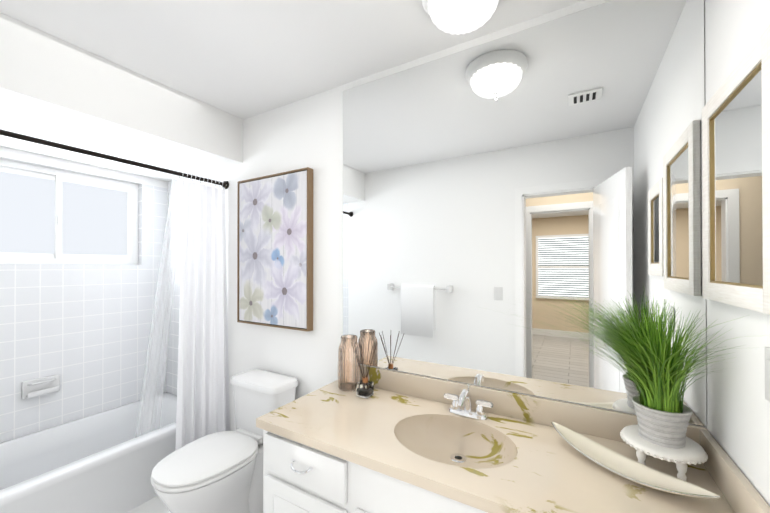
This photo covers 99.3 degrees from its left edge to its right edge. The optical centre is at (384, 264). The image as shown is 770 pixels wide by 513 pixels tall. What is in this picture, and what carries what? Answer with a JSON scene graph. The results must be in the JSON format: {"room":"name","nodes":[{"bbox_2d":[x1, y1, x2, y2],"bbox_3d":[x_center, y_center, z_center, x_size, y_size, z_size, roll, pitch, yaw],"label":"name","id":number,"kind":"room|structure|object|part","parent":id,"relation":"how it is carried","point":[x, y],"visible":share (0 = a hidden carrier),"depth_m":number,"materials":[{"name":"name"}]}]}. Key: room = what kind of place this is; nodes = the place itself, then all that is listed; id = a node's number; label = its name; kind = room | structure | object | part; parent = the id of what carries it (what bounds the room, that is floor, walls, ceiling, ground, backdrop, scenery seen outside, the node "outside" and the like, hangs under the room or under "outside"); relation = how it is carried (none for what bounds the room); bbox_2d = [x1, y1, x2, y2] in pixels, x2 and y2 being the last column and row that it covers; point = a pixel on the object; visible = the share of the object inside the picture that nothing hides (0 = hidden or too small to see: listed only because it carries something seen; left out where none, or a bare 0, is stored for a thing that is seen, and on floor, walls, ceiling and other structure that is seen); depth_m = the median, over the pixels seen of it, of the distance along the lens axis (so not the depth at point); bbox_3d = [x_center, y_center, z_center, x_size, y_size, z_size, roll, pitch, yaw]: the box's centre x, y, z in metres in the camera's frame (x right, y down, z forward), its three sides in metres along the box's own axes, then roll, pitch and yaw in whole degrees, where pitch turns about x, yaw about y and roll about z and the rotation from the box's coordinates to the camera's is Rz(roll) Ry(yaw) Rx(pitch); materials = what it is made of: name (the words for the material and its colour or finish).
{"room":"bathroom","nodes":[
{"label":"bathroom","id":0,"kind":"room"},
{"bbox_2d":[0,147,167,442],"bbox_3d":[-2.291,0.217,2.067,0.120,2.440,1.644,0,0,30],"label":"wall","id":1,"kind":"structure","parent":0,"point":[84,331],"depth_m":2.28,"materials":[{"name":"tile"}]},
{"bbox_2d":[22,374,59,398],"bbox_3d":[-2.178,0.777,2.081,0.056,0.110,0.170,0,0,30],"label":"soap dish","id":2,"kind":"object","parent":1,"relation":"attached to","point":[40,386],"visible":1,"depth_m":2.07,"materials":[{"name":"white ceramic"}]},
{"bbox_2d":[0,159,137,263],"bbox_3d":[-2.216,-0.322,2.225,0.053,0.636,0.916,0,0,30],"label":"window","id":3,"kind":"structure","parent":1,"relation":"in","point":[50,216],"depth_m":2.24,"materials":[{"name":"white plastic"}]},
{"bbox_2d":[0,12,242,181],"bbox_3d":[-1.786,-0.855,1.848,0.980,0.300,1.524,0,0,30],"label":"soffit","id":4,"kind":"structure","parent":0,"point":[55,89],"depth_m":1.71,"materials":[{"name":"white paint"}]},
{"bbox_2d":[127,496,169,512],"bbox_3d":[-0.757,1.457,1.267,3.570,0.050,1.710,0,0,30],"label":"floor","id":5,"kind":"structure","parent":0,"point":[155,505],"depth_m":1.94,"materials":[{"name":"tile"}]},
{"bbox_2d":[0,392,176,512],"bbox_3d":[-1.897,1.246,1.901,0.717,0.380,1.518,0,0,30],"label":"bathtub","id":6,"kind":"object","parent":5,"relation":"on","point":[107,461],"visible":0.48,"depth_m":1.96,"materials":[{"name":"white ceramic"}]},
{"bbox_2d":[151,369,297,512],"bbox_3d":[-0.842,1.054,1.755,0.422,0.762,0.694,0,0,30],"label":"toilet","id":7,"kind":"object","parent":5,"relation":"on","point":[219,472],"visible":0.88,"depth_m":1.68,"materials":[{"name":"white ceramic"}]},
{"bbox_2d":[256,425,495,512],"bbox_3d":[0.257,1.049,1.191,1.492,0.765,0.580,0,0,30],"label":"bathroom vanity","id":8,"kind":"object","parent":5,"relation":"on","point":[299,477],"depth_m":1.16,"materials":[{"name":"white wood"}]},
{"bbox_2d":[256,381,731,512],"bbox_3d":[0.259,0.648,1.207,1.504,0.034,0.554,0,0,30],"label":"countertop","id":9,"kind":"structure","parent":8,"relation":"on","point":[542,472],"depth_m":1.05,"materials":[{"name":"beige stone"}]},
{"bbox_2d":[338,335,359,391],"bbox_3d":[-0.184,0.500,1.680,0.112,0.266,0.112,0,0,30],"label":"vase","id":10,"kind":"object","parent":9,"relation":"on","point":[348,373],"visible":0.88,"depth_m":1.63,"materials":[{"name":"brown glass"}]},
{"bbox_2d":[351,339,377,398],"bbox_3d":[-0.096,0.502,1.585,0.136,0.262,0.138,0,0,30],"label":"reed diffuser","id":11,"kind":"object","parent":9,"relation":"on","point":[364,387],"visible":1,"depth_m":1.56,"materials":[{"name":"clear glass"}]},
{"bbox_2d":[388,409,511,472],"bbox_3d":[0.248,0.694,1.208,0.450,0.118,0.344,0,0,30],"label":"sink","id":12,"kind":"object","parent":9,"relation":"in","point":[486,446],"depth_m":1.32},
{"bbox_2d":[444,385,491,424],"bbox_3d":[0.328,0.571,1.347,0.164,0.122,0.141,0,0,30],"label":"faucet","id":13,"kind":"object","parent":9,"relation":"on","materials":[{"name":"silver metal"}]},
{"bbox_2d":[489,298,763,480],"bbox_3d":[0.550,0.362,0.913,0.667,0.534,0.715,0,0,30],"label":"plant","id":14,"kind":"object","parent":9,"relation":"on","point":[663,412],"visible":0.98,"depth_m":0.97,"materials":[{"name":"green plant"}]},
{"bbox_3d":[0.863,0.489,1.023,0.145,0.108,0.145,0,0,30],"label":"pot","id":15,"kind":"part","parent":14,"relation":"part of","materials":[{"name":"white ceramic"}]},
{"bbox_2d":[551,422,720,498],"bbox_3d":[0.715,0.600,0.997,0.117,0.060,0.444,0,0,-29],"label":"decorative tray","id":16,"kind":"object","parent":9,"relation":"on","point":[619,464],"visible":1,"depth_m":0.99,"materials":[{"name":"beige ceramic"}]},
{"bbox_2d":[0,0,583,119],"bbox_3d":[-0.770,-1.033,1.258,3.570,0.050,1.764,0,0,30],"label":"ceiling","id":17,"kind":"structure","parent":0,"point":[243,59],"depth_m":1.45,"materials":[{"name":"white paint"}]},
{"bbox_2d":[421,0,500,34],"bbox_3d":[0.284,-0.926,1.190,0.304,0.160,0.304,0,0,30],"label":"ceiling light","id":18,"kind":"object","parent":17,"relation":"attached to","point":[456,17],"visible":1,"depth_m":1.17,"materials":[{"name":"white"}]},
{"bbox_2d":[224,0,706,430],"bbox_3d":[0.024,0.215,1.740,2.690,2.440,0.120,0,0,30],"label":"wall","id":19,"kind":"structure","parent":0,"point":[303,133],"depth_m":1.93,"materials":[{"name":"white paint"}]},
{"bbox_2d":[167,168,223,395],"bbox_3d":[-1.519,0.220,2.638,0.880,2.440,0.120,0,0,30],"label":"wall tile","id":20,"kind":"structure","parent":19,"relation":"attached to","point":[173,337],"depth_m":2.69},
{"bbox_2d":[0,129,229,449],"bbox_3d":[-1.596,0.330,1.730,0.349,1.870,1.516,0,0,30],"label":"shower curtain","id":21,"kind":"object","parent":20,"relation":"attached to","point":[203,392],"visible":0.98,"depth_m":2.15,"materials":[{"name":"white fabric"}]},
{"bbox_2d":[237,167,312,331],"bbox_3d":[-0.711,-0.088,2.071,0.640,0.950,0.044,0,0,30],"label":"framed painting","id":22,"kind":"object","parent":19,"relation":"attached to","point":[274,250],"visible":1,"depth_m":2.03,"materials":[{"name":"brown wood"}]},
{"bbox_2d":[336,365,705,444],"bbox_3d":[0.393,0.583,1.438,1.504,0.100,0.021,0,0,30],"label":"backsplash","id":23,"kind":"structure","parent":19,"relation":"attached to","point":[599,422],"depth_m":1.33,"materials":[{"name":"beige stone"}]},
{"bbox_2d":[343,0,705,425],"bbox_3d":[0.407,-0.219,1.443,1.479,1.495,0.005,0,0,30],"label":"mirror","id":24,"kind":"object","parent":19,"relation":"attached to","point":[549,165],"visible":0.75,"depth_m":1.32,"materials":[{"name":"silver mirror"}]},
{"bbox_2d":[704,0,769,505],"bbox_3d":[0.690,0.207,0.331,0.120,2.440,1.644,0,0,30],"label":"wall","id":25,"kind":"structure","parent":0,"point":[738,416],"depth_m":0.87,"materials":[{"name":"white paint"}]},
{"bbox_2d":[700,429,769,512],"bbox_3d":[0.894,0.579,0.825,0.021,0.100,0.532,0,0,30],"label":"backsplash","id":26,"kind":"structure","parent":25,"relation":"attached to","point":[741,496],"depth_m":0.86,"materials":[{"name":"beige stone"}]},
{"bbox_2d":[702,25,769,313],"bbox_3d":[0.904,-0.195,0.845,0.020,0.600,0.437,0,0,30],"label":"mirror","id":27,"kind":"object","parent":25,"relation":"attached to","point":[736,186],"visible":1,"depth_m":0.82,"materials":[{"name":"white wood"}]},
{"bbox_2d":[765,347,769,401],"bbox_3d":[0.825,0.239,0.695,0.010,0.116,0.072,0,0,30],"label":"switch plate","id":28,"kind":"object","parent":25,"relation":"attached to","point":[767,373],"visible":0.98,"depth_m":0.71,"materials":[{"name":"white plastic"}]},
{"label":"outside","id":29,"kind":"structure","parent":0,"visible":0},
{"bbox_2d":[97,264,133,264],"bbox_3d":[-2.270,-0.322,2.256,0.010,0.740,1.020,0,0,30],"label":"window","id":30,"kind":"structure","parent":29,"point":[115,264],"depth_m":2.54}
]}

